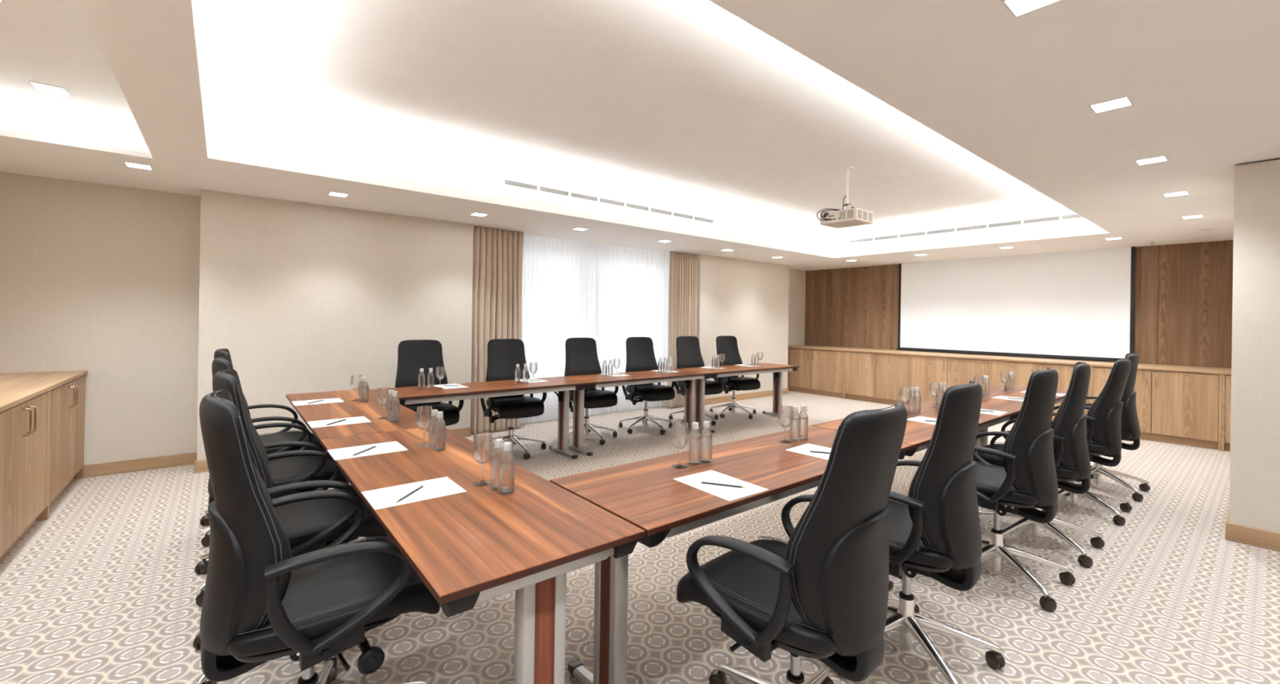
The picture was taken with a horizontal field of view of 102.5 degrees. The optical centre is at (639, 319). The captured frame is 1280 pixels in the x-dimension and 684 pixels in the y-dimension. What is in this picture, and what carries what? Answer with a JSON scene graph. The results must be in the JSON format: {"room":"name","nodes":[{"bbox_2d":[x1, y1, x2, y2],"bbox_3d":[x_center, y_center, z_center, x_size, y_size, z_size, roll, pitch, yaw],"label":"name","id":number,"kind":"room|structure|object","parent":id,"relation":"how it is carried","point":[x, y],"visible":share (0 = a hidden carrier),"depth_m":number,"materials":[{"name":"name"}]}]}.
{"room":"conference room","nodes":[
{"label":"conference room","id":0,"kind":"room"},
{"bbox_2d":[0,171,805,465],"bbox_3d":[-0.884,0.142,7.266,11.215,2.420,0.857,1,0,-39],"label":"wall","id":1,"kind":"structure","parent":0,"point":[139,291],"depth_m":4.59,"materials":[{"name":"paint"}]},
{"bbox_2d":[83,452,196,477],"bbox_3d":[-4.565,1.247,4.196,1.455,0.102,0.016,1,0,-39],"label":"baseboard","id":2,"kind":"structure","parent":1,"relation":"attached to","point":[159,462],"depth_m":4.40,"materials":[{"name":"brown wood"}]},
{"bbox_2d":[194,427,471,473],"bbox_3d":[-2.861,1.272,5.117,2.386,0.102,0.016,1,0,-39],"label":"baseboard","id":3,"kind":"structure","parent":1,"relation":"attached to","point":[200,466],"depth_m":4.41,"materials":[{"name":"brown wood"}]},
{"bbox_2d":[704,388,788,404],"bbox_3d":[1.868,1.341,8.947,2.396,0.102,0.016,1,0,-39],"label":"baseboard","id":4,"kind":"structure","parent":1,"relation":"attached to","point":[785,391],"depth_m":8.85,"materials":[{"name":"brown wood"}]},
{"bbox_2d":[0,0,1279,271],"bbox_3d":[1.985,-1.244,3.748,11.215,0.436,9.950,1,0,-39],"label":"ceiling","id":5,"kind":"structure","parent":0,"point":[746,116],"depth_m":3.19,"materials":[{"name":"paint"}]},
{"bbox_2d":[28,80,71,96],"bbox_3d":[-3.434,-1.341,2.994,0.141,0.004,0.141,1,0,-39],"label":"recessed light","id":6,"kind":"object","parent":5,"relation":"in","point":[37,86],"visible":1,"depth_m":2.99,"materials":[{"name":"white plastic"}]},
{"bbox_2d":[123,161,153,170],"bbox_3d":[-3.620,-1.107,3.711,0.141,0.004,0.141,1,0,-39],"label":"recessed light","id":7,"kind":"object","parent":5,"relation":"in","point":[127,164],"visible":1,"depth_m":3.71,"materials":[{"name":"white plastic"}]},
{"bbox_2d":[125,162,151,169],"bbox_3d":[-3.620,-1.108,3.711,0.125,0.002,0.125,1,0,-39],"label":"diffuser","id":8,"kind":"object","parent":7,"relation":"attached to","point":[128,164],"depth_m":3.71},
{"bbox_2d":[327,191,348,197],"bbox_3d":[-2.643,-1.092,4.502,0.141,0.004,0.141,1,0,-39],"label":"recessed light","id":9,"kind":"object","parent":5,"relation":"in","point":[333,193],"visible":1,"depth_m":4.50,"materials":[{"name":"white plastic"}]},
{"bbox_2d":[328,192,347,196],"bbox_3d":[-2.643,-1.093,4.502,0.125,0.002,0.125,1,0,-39],"label":"diffuser","id":10,"kind":"object","parent":9,"relation":"attached to","point":[339,194],"depth_m":4.51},
{"bbox_2d":[470,226,523,434],"bbox_3d":[-1.692,0.126,6.131,0.636,2.404,0.126,1,0,-39],"label":"curtain","id":11,"kind":"object","parent":5,"relation":"hanging from","point":[497,253],"visible":0.79,"depth_m":6.06,"materials":[{"name":"beige fabric"}]},
{"bbox_2d":[520,235,598,423],"bbox_3d":[-1.134,0.134,6.842,1.370,2.404,0.098,1,0,-39],"label":"sheer curtain","id":12,"kind":"object","parent":5,"relation":"hanging from","point":[560,293],"visible":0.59,"depth_m":6.83,"materials":[{"name":"fabric"}]},
{"bbox_2d":[502,177,714,224],"bbox_3d":[-0.171,-1.318,5.916,2.974,0.066,0.006,1,0,-39],"label":"ceiling vent","id":13,"kind":"object","parent":5,"relation":"in","point":[508,182],"visible":1,"depth_m":5.70,"materials":[{"name":"white metal"}]},
{"bbox_2d":[597,244,670,414],"bbox_3d":[-0.068,0.150,7.709,1.418,2.404,0.099,1,0,-39],"label":"sheer curtain","id":14,"kind":"object","parent":5,"relation":"hanging from","point":[633,284],"visible":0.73,"depth_m":7.61,"materials":[{"name":"fabric"}]},
{"bbox_2d":[666,251,697,408],"bbox_3d":[0.675,0.161,8.049,0.581,2.404,0.124,1,0,-39],"label":"curtain","id":15,"kind":"object","parent":5,"relation":"hanging from","point":[683,267],"visible":0.76,"depth_m":8.01,"materials":[{"name":"beige fabric"}]},
{"bbox_2d":[817,166,873,228],"bbox_3d":[1.926,-1.151,4.809,0.400,0.524,0.366,1,0,-39],"label":"ceiling projector","id":16,"kind":"object","parent":5,"relation":"hanging from","point":[853,216],"visible":1,"depth_m":4.76,"materials":[{"name":"white plastic"}]},
{"bbox_2d":[840,208,872,222],"bbox_3d":[1.991,-0.943,4.732,0.292,0.078,0.161,1,0,-39],"label":"vent grille","id":17,"kind":"object","parent":16,"relation":"attached to","point":[846,215],"depth_m":4.65,"materials":[{"name":"plastic"}]},
{"bbox_2d":[849,213,1083,244],"bbox_3d":[4.410,-1.251,7.185,0.006,0.066,3.124,1,0,-39],"label":"ceiling vent","id":18,"kind":"object","parent":5,"relation":"in","point":[1068,216],"visible":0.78,"depth_m":7.00,"materials":[{"name":"white metal"}]},
{"bbox_2d":[897,246,1135,361],"bbox_3d":[5.562,-0.206,7.963,0.034,1.535,3.080,1,0,-39],"label":"projection screen","id":19,"kind":"object","parent":5,"relation":"hanging from","point":[1074,304],"visible":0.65,"depth_m":7.70,"materials":[{"name":"fabric"}]},
{"bbox_2d":[1000,0,1062,17],"bbox_3d":[1.274,-1.035,1.663,0.141,0.004,0.141,1,0,-39],"label":"recessed light","id":20,"kind":"object","parent":5,"relation":"in","point":[1016,8],"visible":1,"depth_m":1.69,"materials":[{"name":"white plastic"}]},
{"bbox_2d":[1088,95,1133,113],"bbox_3d":[2.243,-1.020,2.448,0.141,0.004,0.141,1,0,-39],"label":"recessed light","id":21,"kind":"object","parent":5,"relation":"in","point":[1124,101],"visible":1,"depth_m":2.44,"materials":[{"name":"white plastic"}]},
{"bbox_2d":[1134,155,1168,165],"bbox_3d":[3.242,-1.006,3.256,0.141,0.004,0.141,1,0,-39],"label":"recessed light","id":22,"kind":"object","parent":5,"relation":"in","point":[1161,158],"visible":1,"depth_m":3.25,"materials":[{"name":"white plastic"}]},
{"bbox_2d":[1136,156,1166,164],"bbox_3d":[3.242,-1.007,3.256,0.125,0.002,0.125,1,0,-39],"label":"diffuser","id":23,"kind":"object","parent":22,"relation":"attached to","point":[1156,159],"depth_m":3.26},
{"bbox_2d":[1162,191,1190,197],"bbox_3d":[4.247,-0.991,4.070,0.141,0.004,0.141,1,0,-39],"label":"recessed light","id":24,"kind":"object","parent":5,"relation":"in","point":[1184,193],"visible":1,"depth_m":4.07,"materials":[{"name":"white plastic"}]},
{"bbox_2d":[1164,191,1188,196],"bbox_3d":[4.247,-0.992,4.070,0.125,0.002,0.125,1,0,-39],"label":"diffuser","id":25,"kind":"object","parent":24,"relation":"attached to","point":[1177,193],"depth_m":4.07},
{"bbox_2d":[0,391,1279,683],"bbox_3d":[1.962,1.454,3.729,11.215,0.120,9.900,1,0,-39],"label":"floor","id":26,"kind":"structure","parent":0,"point":[102,589],"depth_m":2.54,"materials":[{"name":"carpet"}]},
{"bbox_2d":[0,390,50,561],"bbox_3d":[-3.778,0.885,2.726,0.741,0.849,1.113,1,0,-39],"label":"sideboard","id":27,"kind":"object","parent":26,"relation":"on","point":[24,427],"visible":0.89,"depth_m":2.92,"materials":[{"name":"brown wood"}]},
{"bbox_2d":[48,375,84,517],"bbox_3d":[-4.469,0.875,3.580,0.741,0.849,1.081,1,0,-39],"label":"sideboard","id":28,"kind":"object","parent":26,"relation":"on","point":[67,415],"visible":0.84,"depth_m":3.72,"materials":[{"name":"brown wood"}]},
{"bbox_2d":[200,348,326,546],"bbox_3d":[-2.422,0.760,3.359,0.702,1.138,0.721,1,0,-39],"label":"office chair","id":29,"kind":"object","parent":26,"relation":"on","point":[283,435],"visible":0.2,"depth_m":3.29,"materials":[{"name":"black leather"}]},
{"bbox_2d":[194,356,348,606],"bbox_3d":[-1.927,0.767,2.751,0.702,1.138,0.721,1,0,-39],"label":"office chair","id":30,"kind":"object","parent":26,"relation":"on","point":[293,469],"visible":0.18,"depth_m":2.66,"materials":[{"name":"black leather"}]},
{"bbox_2d":[192,368,388,683],"bbox_3d":[-1.417,0.775,2.153,0.676,1.137,0.695,1,0,-41],"label":"office chair","id":31,"kind":"object","parent":26,"relation":"on","point":[312,525],"visible":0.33,"depth_m":2.01,"materials":[{"name":"black leather"}]},
{"bbox_2d":[199,390,439,683],"bbox_3d":[-0.991,0.782,1.610,0.679,1.136,0.698,1,0,-41],"label":"office chair","id":32,"kind":"object","parent":26,"relation":"on","point":[262,603],"visible":0.99,"depth_m":1.36,"materials":[{"name":"black leather"}]},
{"bbox_2d":[285,388,418,540],"bbox_3d":[-1.955,0.966,3.475,0.596,0.740,1.835,1,0,-39],"label":"conference table","id":33,"kind":"object","parent":26,"relation":"on","point":[371,410],"visible":0.21,"depth_m":3.24,"materials":[{"name":"brown wood"}]},
{"bbox_2d":[291,398,343,405],"bbox_3d":[-2.303,0.590,3.675,0.297,0.001,0.210,1,0,-39],"label":"paper","id":34,"kind":"object","parent":33,"relation":"on","point":[330,400],"visible":1,"depth_m":3.67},
{"bbox_2d":[306,416,371,428],"bbox_3d":[-1.753,0.598,2.995,0.297,0.001,0.210,1,0,-39],"label":"paper","id":35,"kind":"object","parent":33,"relation":"on","point":[318,424],"visible":1,"depth_m":2.99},
{"bbox_2d":[350,374,361,401],"bbox_3d":[-2.073,0.502,3.758,0.077,0.185,0.077,1,0,-39],"label":"wine glass","id":36,"kind":"object","parent":33,"relation":"on","point":[355,379],"visible":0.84,"depth_m":3.73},
{"bbox_2d":[360,377,368,402],"bbox_3d":[-1.974,0.507,3.683,0.054,0.178,0.054,1,0,-33],"label":"water bottle","id":37,"kind":"object","parent":33,"relation":"on","point":[364,394],"visible":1,"depth_m":3.67,"materials":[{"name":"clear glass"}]},
{"bbox_2d":[377,386,390,419],"bbox_3d":[-1.554,0.509,3.117,0.077,0.185,0.077,1,0,-39],"label":"wine glass","id":38,"kind":"object","parent":33,"relation":"on","point":[382,393],"visible":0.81,"depth_m":3.09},
{"bbox_2d":[386,389,394,420],"bbox_3d":[-1.493,0.514,3.083,0.054,0.178,0.054,1,0,-43],"label":"water bottle","id":39,"kind":"object","parent":33,"relation":"on","point":[390,392],"visible":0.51,"depth_m":3.06,"materials":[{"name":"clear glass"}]},
{"bbox_2d":[389,391,399,422],"bbox_3d":[-1.447,0.514,3.032,0.054,0.178,0.054,1,0,15],"label":"water bottle","id":40,"kind":"object","parent":33,"relation":"on","point":[394,413],"visible":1,"depth_m":3.01,"materials":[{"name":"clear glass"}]},
{"bbox_2d":[395,339,463,426],"bbox_3d":[-1.948,0.767,4.688,0.721,1.138,0.702,1,0,-37],"label":"office chair","id":41,"kind":"object","parent":26,"relation":"on","point":[413,355],"visible":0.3,"depth_m":4.80,"materials":[{"name":"black leather"}]},
{"bbox_2d":[373,377,586,458],"bbox_3d":[-1.390,0.974,4.667,1.767,0.740,0.596,1,0,-39],"label":"conference table","id":42,"kind":"object","parent":26,"relation":"on","point":[406,395],"visible":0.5,"depth_m":4.65,"materials":[{"name":"brown wood"}]},
{"bbox_2d":[417,368,425,390],"bbox_3d":[-1.853,0.508,4.360,0.054,0.178,0.054,1,0,35],"label":"water bottle","id":43,"kind":"object","parent":42,"relation":"on","point":[421,378],"visible":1,"depth_m":4.34,"materials":[{"name":"clear glass"}]},
{"bbox_2d":[426,368,434,389],"bbox_3d":[-1.795,0.509,4.408,0.054,0.178,0.054,1,0,-15],"label":"water bottle","id":44,"kind":"object","parent":42,"relation":"on","point":[430,375],"visible":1,"depth_m":4.39,"materials":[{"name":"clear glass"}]},
{"bbox_2d":[435,366,444,388],"bbox_3d":[-1.733,0.507,4.458,0.077,0.185,0.077,1,0,-39],"label":"wine glass","id":45,"kind":"object","parent":42,"relation":"on","point":[440,371],"visible":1,"depth_m":4.43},
{"bbox_2d":[433,383,467,389],"bbox_3d":[-1.695,0.599,4.593,0.210,0.001,0.297,1,0,-41],"label":"paper","id":46,"kind":"object","parent":42,"relation":"on","point":[438,385],"visible":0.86,"depth_m":4.57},
{"bbox_2d":[515,364,520,382],"bbox_3d":[-1.169,0.519,4.914,0.054,0.178,0.054,1,0,41],"label":"water bottle","id":47,"kind":"object","parent":42,"relation":"on","point":[517,371],"visible":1,"depth_m":4.89,"materials":[{"name":"clear glass"}]},
{"bbox_2d":[522,364,528,382],"bbox_3d":[-1.107,0.519,4.965,0.054,0.178,0.054,1,0,26],"label":"water bottle","id":48,"kind":"object","parent":42,"relation":"on","point":[525,371],"visible":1,"depth_m":4.95,"materials":[{"name":"clear glass"}]},
{"bbox_2d":[520,378,546,382],"bbox_3d":[-1.073,0.608,5.096,0.210,0.001,0.297,1,0,-41],"label":"paper","id":49,"kind":"object","parent":42,"relation":"on","point":[540,380],"visible":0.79,"depth_m":5.07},
{"bbox_2d":[529,362,537,382],"bbox_3d":[-1.041,0.517,5.018,0.077,0.185,0.077,1,0,-39],"label":"wine glass","id":50,"kind":"object","parent":42,"relation":"on","point":[533,366],"visible":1,"depth_m":4.99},
{"bbox_2d":[320,427,644,683],"bbox_3d":[-0.797,0.983,2.045,0.596,0.740,1.835,1,0,-39],"label":"conference table","id":51,"kind":"object","parent":26,"relation":"on","point":[482,544],"visible":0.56,"depth_m":1.48,"materials":[{"name":"brown wood"}]},
{"bbox_2d":[327,440,408,460],"bbox_3d":[-1.259,0.606,2.378,0.297,0.001,0.210,1,0,-39],"label":"paper","id":52,"kind":"object","parent":51,"relation":"on","point":[391,446],"visible":1,"depth_m":2.37,"materials":[{"name":"paper"}]},
{"bbox_2d":[361,476,466,510],"bbox_3d":[-0.801,0.612,1.823,0.297,0.001,0.210,1,0,-39],"label":"paper","id":53,"kind":"object","parent":51,"relation":"on","point":[382,498],"visible":1,"depth_m":1.81,"materials":[{"name":"paper"}]},
{"bbox_2d":[415,405,431,446],"bbox_3d":[-1.044,0.517,2.487,0.077,0.185,0.077,1,0,-39],"label":"wine glass","id":54,"kind":"object","parent":51,"relation":"on","point":[423,417],"visible":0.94,"depth_m":2.46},
{"bbox_2d":[427,409,437,448],"bbox_3d":[-0.980,0.521,2.449,0.054,0.178,0.054,1,0,7],"label":"water bottle","id":55,"kind":"object","parent":51,"relation":"on","point":[431,424],"visible":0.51,"depth_m":2.43,"materials":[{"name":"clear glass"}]},
{"bbox_2d":[433,411,445,451],"bbox_3d":[-0.936,0.522,2.401,0.054,0.178,0.054,1,0,26],"label":"water bottle","id":56,"kind":"object","parent":51,"relation":"on","point":[439,428],"visible":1,"depth_m":2.38,"materials":[{"name":"clear glass"}]},
{"bbox_2d":[471,432,493,486],"bbox_3d":[-0.589,0.524,1.925,0.077,0.185,0.077,1,0,-39],"label":"wine glass","id":57,"kind":"object","parent":51,"relation":"on","point":[482,448],"visible":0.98,"depth_m":1.90,"materials":[{"name":"glass"}]},
{"bbox_2d":[490,438,503,489],"bbox_3d":[-0.517,0.528,1.878,0.054,0.178,0.054,1,0,30],"label":"water bottle","id":58,"kind":"object","parent":51,"relation":"on","point":[498,451],"visible":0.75,"depth_m":1.85,"materials":[{"name":"clear glass"}]},
{"bbox_2d":[498,441,515,494],"bbox_3d":[-0.473,0.529,1.830,0.054,0.178,0.054,1,0,-1],"label":"water bottle","id":59,"kind":"object","parent":51,"relation":"on","point":[507,462],"visible":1,"depth_m":1.81,"materials":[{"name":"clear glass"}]},
{"bbox_2d":[480,338,546,459],"bbox_3d":[-1.272,0.774,5.194,0.689,1.131,0.688,1,0,-35],"label":"office chair","id":60,"kind":"object","parent":26,"relation":"on","point":[504,355],"visible":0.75,"depth_m":5.21,"materials":[{"name":"black leather"}]},
{"bbox_2d":[564,337,618,444],"bbox_3d":[-0.573,0.787,5.805,0.695,1.138,0.676,1,0,-37],"label":"office chair","id":61,"kind":"object","parent":26,"relation":"on","point":[581,354],"visible":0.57,"depth_m":5.87,"materials":[{"name":"black leather"}]},
{"bbox_2d":[559,368,712,456],"bbox_3d":[-0.012,0.995,5.783,1.767,0.740,0.596,1,0,-39],"label":"conference table","id":62,"kind":"object","parent":26,"relation":"on","point":[689,377],"visible":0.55,"depth_m":5.48,"materials":[{"name":"brown wood"}]},
{"bbox_2d":[602,360,607,377],"bbox_3d":[-0.381,0.530,5.553,0.054,0.178,0.054,1,0,11],"label":"water bottle","id":63,"kind":"object","parent":62,"relation":"on","point":[604,365],"visible":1,"depth_m":5.53,"materials":[{"name":"clear glass"}]},
{"bbox_2d":[618,337,675,435],"bbox_3d":[0.106,0.794,6.353,0.688,1.131,0.688,1,0,-31],"label":"office chair","id":64,"kind":"object","parent":26,"relation":"on","point":[640,355],"visible":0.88,"depth_m":6.37,"materials":[{"name":"black leather"}]},
{"bbox_2d":[668,336,723,425],"bbox_3d":[0.777,0.804,6.925,0.685,1.131,0.691,1,0,-33],"label":"office chair","id":65,"kind":"object","parent":26,"relation":"on","point":[688,349],"visible":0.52,"depth_m":6.99,"materials":[{"name":"black leather"}]},
{"bbox_2d":[549,425,911,683],"bbox_3d":[0.518,1.002,2.311,1.767,0.740,0.596,1,0,-39],"label":"conference table","id":66,"kind":"object","parent":26,"relation":"on","point":[645,494],"visible":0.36,"depth_m":1.88,"materials":[{"name":"brown wood"}]},
{"bbox_2d":[671,421,688,468],"bbox_3d":[0.170,0.535,2.188,0.077,0.185,0.077,1,0,-39],"label":"wine glass","id":67,"kind":"object","parent":66,"relation":"on","point":[680,430],"visible":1,"depth_m":2.16,"materials":[{"name":"glass"}]},
{"bbox_2d":[688,422,701,465],"bbox_3d":[0.240,0.539,2.236,0.054,0.178,0.054,1,0,38],"label":"water bottle","id":68,"kind":"object","parent":66,"relation":"on","point":[695,438],"visible":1,"depth_m":2.22,"materials":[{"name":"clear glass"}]},
{"bbox_2d":[700,420,712,462],"bbox_3d":[0.292,0.540,2.270,0.054,0.178,0.054,1,0,-8],"label":"water bottle","id":69,"kind":"object","parent":66,"relation":"on","point":[706,434],"visible":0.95,"depth_m":2.25,"materials":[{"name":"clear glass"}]},
{"bbox_2d":[673,470,768,501],"bbox_3d":[0.303,0.629,1.958,0.210,0.001,0.297,1,0,-37],"label":"paper","id":70,"kind":"object","parent":66,"relation":"on","point":[727,493],"visible":0.93,"depth_m":1.94,"materials":[{"name":"paper"}]},
{"bbox_2d":[698,481,744,488],"bbox_3d":[0.310,0.625,1.937,0.176,0.008,0.008,1,0,18],"label":"pencil","id":71,"kind":"object","parent":70,"relation":"on","point":[703,482],"visible":1,"depth_m":1.94,"materials":[{"name":"black paint"}]},
{"bbox_2d":[777,404,793,443],"bbox_3d":[0.753,0.543,2.659,0.077,0.185,0.077,1,0,-39],"label":"wine glass","id":72,"kind":"object","parent":66,"relation":"on","point":[785,414],"visible":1,"depth_m":2.63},
{"bbox_2d":[790,405,800,441],"bbox_3d":[0.817,0.548,2.704,0.054,0.178,0.054,1,0,27],"label":"water bottle","id":73,"kind":"object","parent":66,"relation":"on","point":[795,427],"visible":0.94,"depth_m":2.68,"materials":[{"name":"clear glass"}]},
{"bbox_2d":[799,404,808,439],"bbox_3d":[0.868,0.548,2.736,0.054,0.178,0.054,1,0,20],"label":"water bottle","id":74,"kind":"object","parent":66,"relation":"on","point":[803,415],"visible":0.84,"depth_m":2.71,"materials":[{"name":"clear glass"}]},
{"bbox_2d":[785,443,831,459],"bbox_3d":[0.881,0.637,2.452,0.210,0.001,0.297,1,0,-42],"label":"paper","id":75,"kind":"object","parent":66,"relation":"on","point":[803,449],"visible":0.57,"depth_m":2.49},
{"bbox_2d":[709,335,760,419],"bbox_3d":[1.384,0.816,7.395,0.695,1.138,0.676,1,0,-34],"label":"office chair","id":76,"kind":"object","parent":26,"relation":"on","point":[727,345],"visible":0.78,"depth_m":7.43,"materials":[{"name":"black leather"}]},
{"bbox_2d":[680,363,799,433],"bbox_3d":[1.361,1.015,6.896,1.767,0.740,0.596,1,0,-39],"label":"conference table","id":77,"kind":"object","parent":26,"relation":"on","point":[777,370],"visible":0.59,"depth_m":6.63,"materials":[{"name":"brown wood"}]},
{"bbox_2d":[676,401,906,683],"bbox_3d":[0.480,0.803,1.651,0.690,1.123,0.689,1,0,-43],"label":"office chair","id":78,"kind":"object","parent":26,"relation":"on","point":[821,594],"visible":1,"depth_m":1.40,"materials":[{"name":"black leather"}]},
{"bbox_2d":[787,347,844,399],"bbox_3d":[3.513,0.992,9.906,0.820,0.849,1.321,1,0,-39],"label":"base cabinet","id":79,"kind":"object","parent":26,"relation":"on","point":[819,372],"visible":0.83,"depth_m":9.58,"materials":[{"name":"brown wood"}]},
{"bbox_2d":[844,351,910,405],"bbox_3d":[4.282,1.003,8.956,0.820,0.849,1.120,1,0,-39],"label":"base cabinet","id":80,"kind":"object","parent":26,"relation":"on","point":[872,377],"visible":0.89,"depth_m":8.73,"materials":[{"name":"brown wood"}]},
{"bbox_2d":[810,400,1019,578],"bbox_3d":[1.896,1.023,3.427,1.767,0.740,0.596,1,0,-39],"label":"conference table","id":81,"kind":"object","parent":26,"relation":"on","point":[917,434],"visible":0.16,"depth_m":3.23,"materials":[{"name":"brown wood"}]},
{"bbox_2d":[899,386,911,415],"bbox_3d":[1.821,0.559,3.525,0.077,0.185,0.077,1,0,-39],"label":"wine glass","id":82,"kind":"object","parent":81,"relation":"on","point":[905,393],"visible":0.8,"depth_m":3.50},
{"bbox_2d":[906,386,915,413],"bbox_3d":[1.887,0.564,3.571,0.054,0.178,0.054,1,0,-5],"label":"water bottle","id":83,"kind":"object","parent":81,"relation":"on","point":[911,405],"visible":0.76,"depth_m":3.55,"materials":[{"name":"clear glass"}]},
{"bbox_2d":[914,386,920,413],"bbox_3d":[1.942,0.564,3.606,0.054,0.178,0.054,1,0,37],"label":"water bottle","id":84,"kind":"object","parent":81,"relation":"on","point":[917,393],"visible":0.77,"depth_m":3.58,"materials":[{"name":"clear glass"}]},
{"bbox_2d":[906,416,936,424],"bbox_3d":[1.884,0.652,3.271,0.210,0.001,0.297,1,0,-37],"label":"paper","id":85,"kind":"object","parent":81,"relation":"on","point":[918,419],"visible":0.43,"depth_m":3.32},
{"bbox_2d":[928,382,940,408],"bbox_3d":[2.194,0.565,3.827,0.077,0.185,0.077,1,0,-39],"label":"wine glass","id":86,"kind":"object","parent":81,"relation":"on","point":[934,387],"visible":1,"depth_m":3.80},
{"bbox_2d":[935,382,943,406],"bbox_3d":[2.260,0.569,3.873,0.054,0.178,0.054,1,0,8],"label":"water bottle","id":87,"kind":"object","parent":81,"relation":"on","point":[938,399],"visible":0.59,"depth_m":3.85,"materials":[{"name":"clear glass"}]},
{"bbox_2d":[980,408,1006,415],"bbox_3d":[2.442,0.660,3.703,0.210,0.001,0.297,1,0,-42],"label":"paper","id":88,"kind":"object","parent":81,"relation":"on","point":[996,412],"visible":0.43,"depth_m":3.63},
{"bbox_2d":[836,380,1004,683],"bbox_3d":[1.081,0.808,2.142,0.684,1.131,0.692,1,0,45],"label":"office chair","id":89,"kind":"object","parent":26,"relation":"on","point":[935,531],"visible":0.7,"depth_m":1.89,"materials":[{"name":"black leather"}]},
{"bbox_2d":[909,355,990,402],"bbox_3d":[4.985,1.014,8.088,0.820,0.849,1.110,1,0,-39],"label":"base cabinet","id":90,"kind":"object","parent":26,"relation":"on","point":[923,370],"visible":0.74,"depth_m":7.92,"materials":[{"name":"brown wood"}]},
{"bbox_2d":[979,385,1066,447],"bbox_3d":[3.269,1.043,4.540,1.767,0.740,0.596,1,0,-39],"label":"conference table","id":91,"kind":"object","parent":26,"relation":"on","point":[989,401],"visible":0.12,"depth_m":4.28,"materials":[{"name":"brown wood"}]},
{"bbox_2d":[973,375,983,386],"bbox_3d":[2.894,0.575,4.393,0.077,0.185,0.077,1,0,-39],"label":"wine glass","id":92,"kind":"object","parent":91,"relation":"on","point":[980,379],"visible":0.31,"depth_m":4.36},
{"bbox_2d":[984,375,990,396],"bbox_3d":[3.014,0.580,4.474,0.054,0.178,0.054,1,0,-5],"label":"water bottle","id":93,"kind":"object","parent":91,"relation":"on","point":[986,377],"visible":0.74,"depth_m":4.45,"materials":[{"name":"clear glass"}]},
{"bbox_2d":[1000,371,1009,391],"bbox_3d":[3.422,0.583,4.821,0.077,0.185,0.077,1,0,-39],"label":"wine glass","id":94,"kind":"object","parent":91,"relation":"on","point":[1004,375],"visible":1,"depth_m":4.80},
{"bbox_2d":[992,395,1023,401],"bbox_3d":[3.160,0.671,4.317,0.210,0.001,0.297,1,0,-37],"label":"paper","id":95,"kind":"object","parent":91,"relation":"on","point":[997,397],"visible":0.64,"depth_m":4.36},
{"bbox_2d":[972,368,1075,612],"bbox_3d":[1.917,0.824,2.821,0.695,1.138,0.676,1,0,-39],"label":"office chair","id":96,"kind":"object","parent":26,"relation":"on","point":[1028,478],"visible":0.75,"depth_m":2.57,"materials":[{"name":"black leather"}]},
{"bbox_2d":[972,362,1104,568],"bbox_3d":[2.497,0.829,3.266,0.694,1.131,0.685,1,0,41],"label":"office chair","id":97,"kind":"object","parent":26,"relation":"on","point":[1071,453],"visible":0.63,"depth_m":3.01,"materials":[{"name":"black leather"}]},
{"bbox_2d":[989,360,1090,421],"bbox_3d":[5.685,1.024,7.223,0.820,0.849,1.111,1,0,-39],"label":"base cabinet","id":98,"kind":"object","parent":26,"relation":"on","point":[1022,371],"visible":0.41,"depth_m":7.08,"materials":[{"name":"brown wood"}]},
{"bbox_2d":[1042,358,1132,525],"bbox_3d":[3.240,0.847,3.885,0.717,1.130,0.699,1,0,-43],"label":"office chair","id":99,"kind":"object","parent":26,"relation":"on","point":[1104,435],"visible":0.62,"depth_m":3.61,"materials":[{"name":"black leather"}]},
{"bbox_2d":[1050,353,1150,502],"bbox_3d":[3.866,0.849,4.370,0.693,1.132,0.687,1,0,43],"label":"office chair","id":100,"kind":"object","parent":26,"relation":"on","point":[1130,425],"visible":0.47,"depth_m":4.12,"materials":[{"name":"black leather"}]},
{"bbox_2d":[1090,366,1222,450],"bbox_3d":[6.385,1.034,6.359,0.820,0.849,1.108,1,0,-39],"label":"base cabinet","id":101,"kind":"object","parent":26,"relation":"on","point":[1175,407],"visible":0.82,"depth_m":5.97,"materials":[{"name":"brown wood"}]},
{"bbox_2d":[787,345,1231,374],"bbox_3d":[4.991,0.574,8.114,0.803,0.030,5.971,1,0,-39],"label":"countertop","id":102,"kind":"structure","parent":101,"relation":"on","point":[1023,359],"depth_m":7.29,"materials":[{"name":"brown wood"}]},
{"bbox_2d":[1221,374,1231,451],"bbox_3d":[6.806,1.040,5.867,0.783,0.849,0.184,1,0,-39],"label":"base cabinet","id":103,"kind":"object","parent":26,"relation":"on","point":[1226,379],"visible":0.39,"depth_m":5.67,"materials":[{"name":"brown wood"}]},
{"bbox_3d":[-2.374,0.905,0.993,0.741,0.849,1.113,1,0,-39],"label":"sideboard","id":104,"kind":"object","parent":26,"relation":"on","visible":0},
{"bbox_2d":[0,370,88,413],"bbox_3d":[-3.424,0.451,2.263,0.738,0.030,4.438,1,0,-39],"label":"countertop","id":105,"kind":"structure","parent":104,"relation":"on","point":[15,388],"depth_m":3.41,"materials":[{"name":"brown wood"}]},
{"bbox_2d":[804,240,1233,368],"bbox_3d":[5.348,0.233,8.400,0.100,2.420,5.976,1,0,-39],"label":"wall","id":106,"kind":"structure","parent":0,"point":[1184,291],"depth_m":6.68,"materials":[{"name":"brown wood"}]},
{"bbox_2d":[1229,159,1279,533],"bbox_3d":[6.600,0.252,3.399,4.450,2.420,3.372,1,0,-39],"label":"wall","id":107,"kind":"structure","parent":0,"point":[1255,428],"depth_m":3.23,"materials":[{"name":"paint"}]},
{"bbox_2d":[1225,522,1279,551],"bbox_3d":[4.842,1.381,2.000,0.016,0.110,3.388,1,0,-39],"label":"baseboard","id":108,"kind":"structure","parent":107,"relation":"attached to","point":[1260,538],"depth_m":3.22,"materials":[{"name":"brown wood"}]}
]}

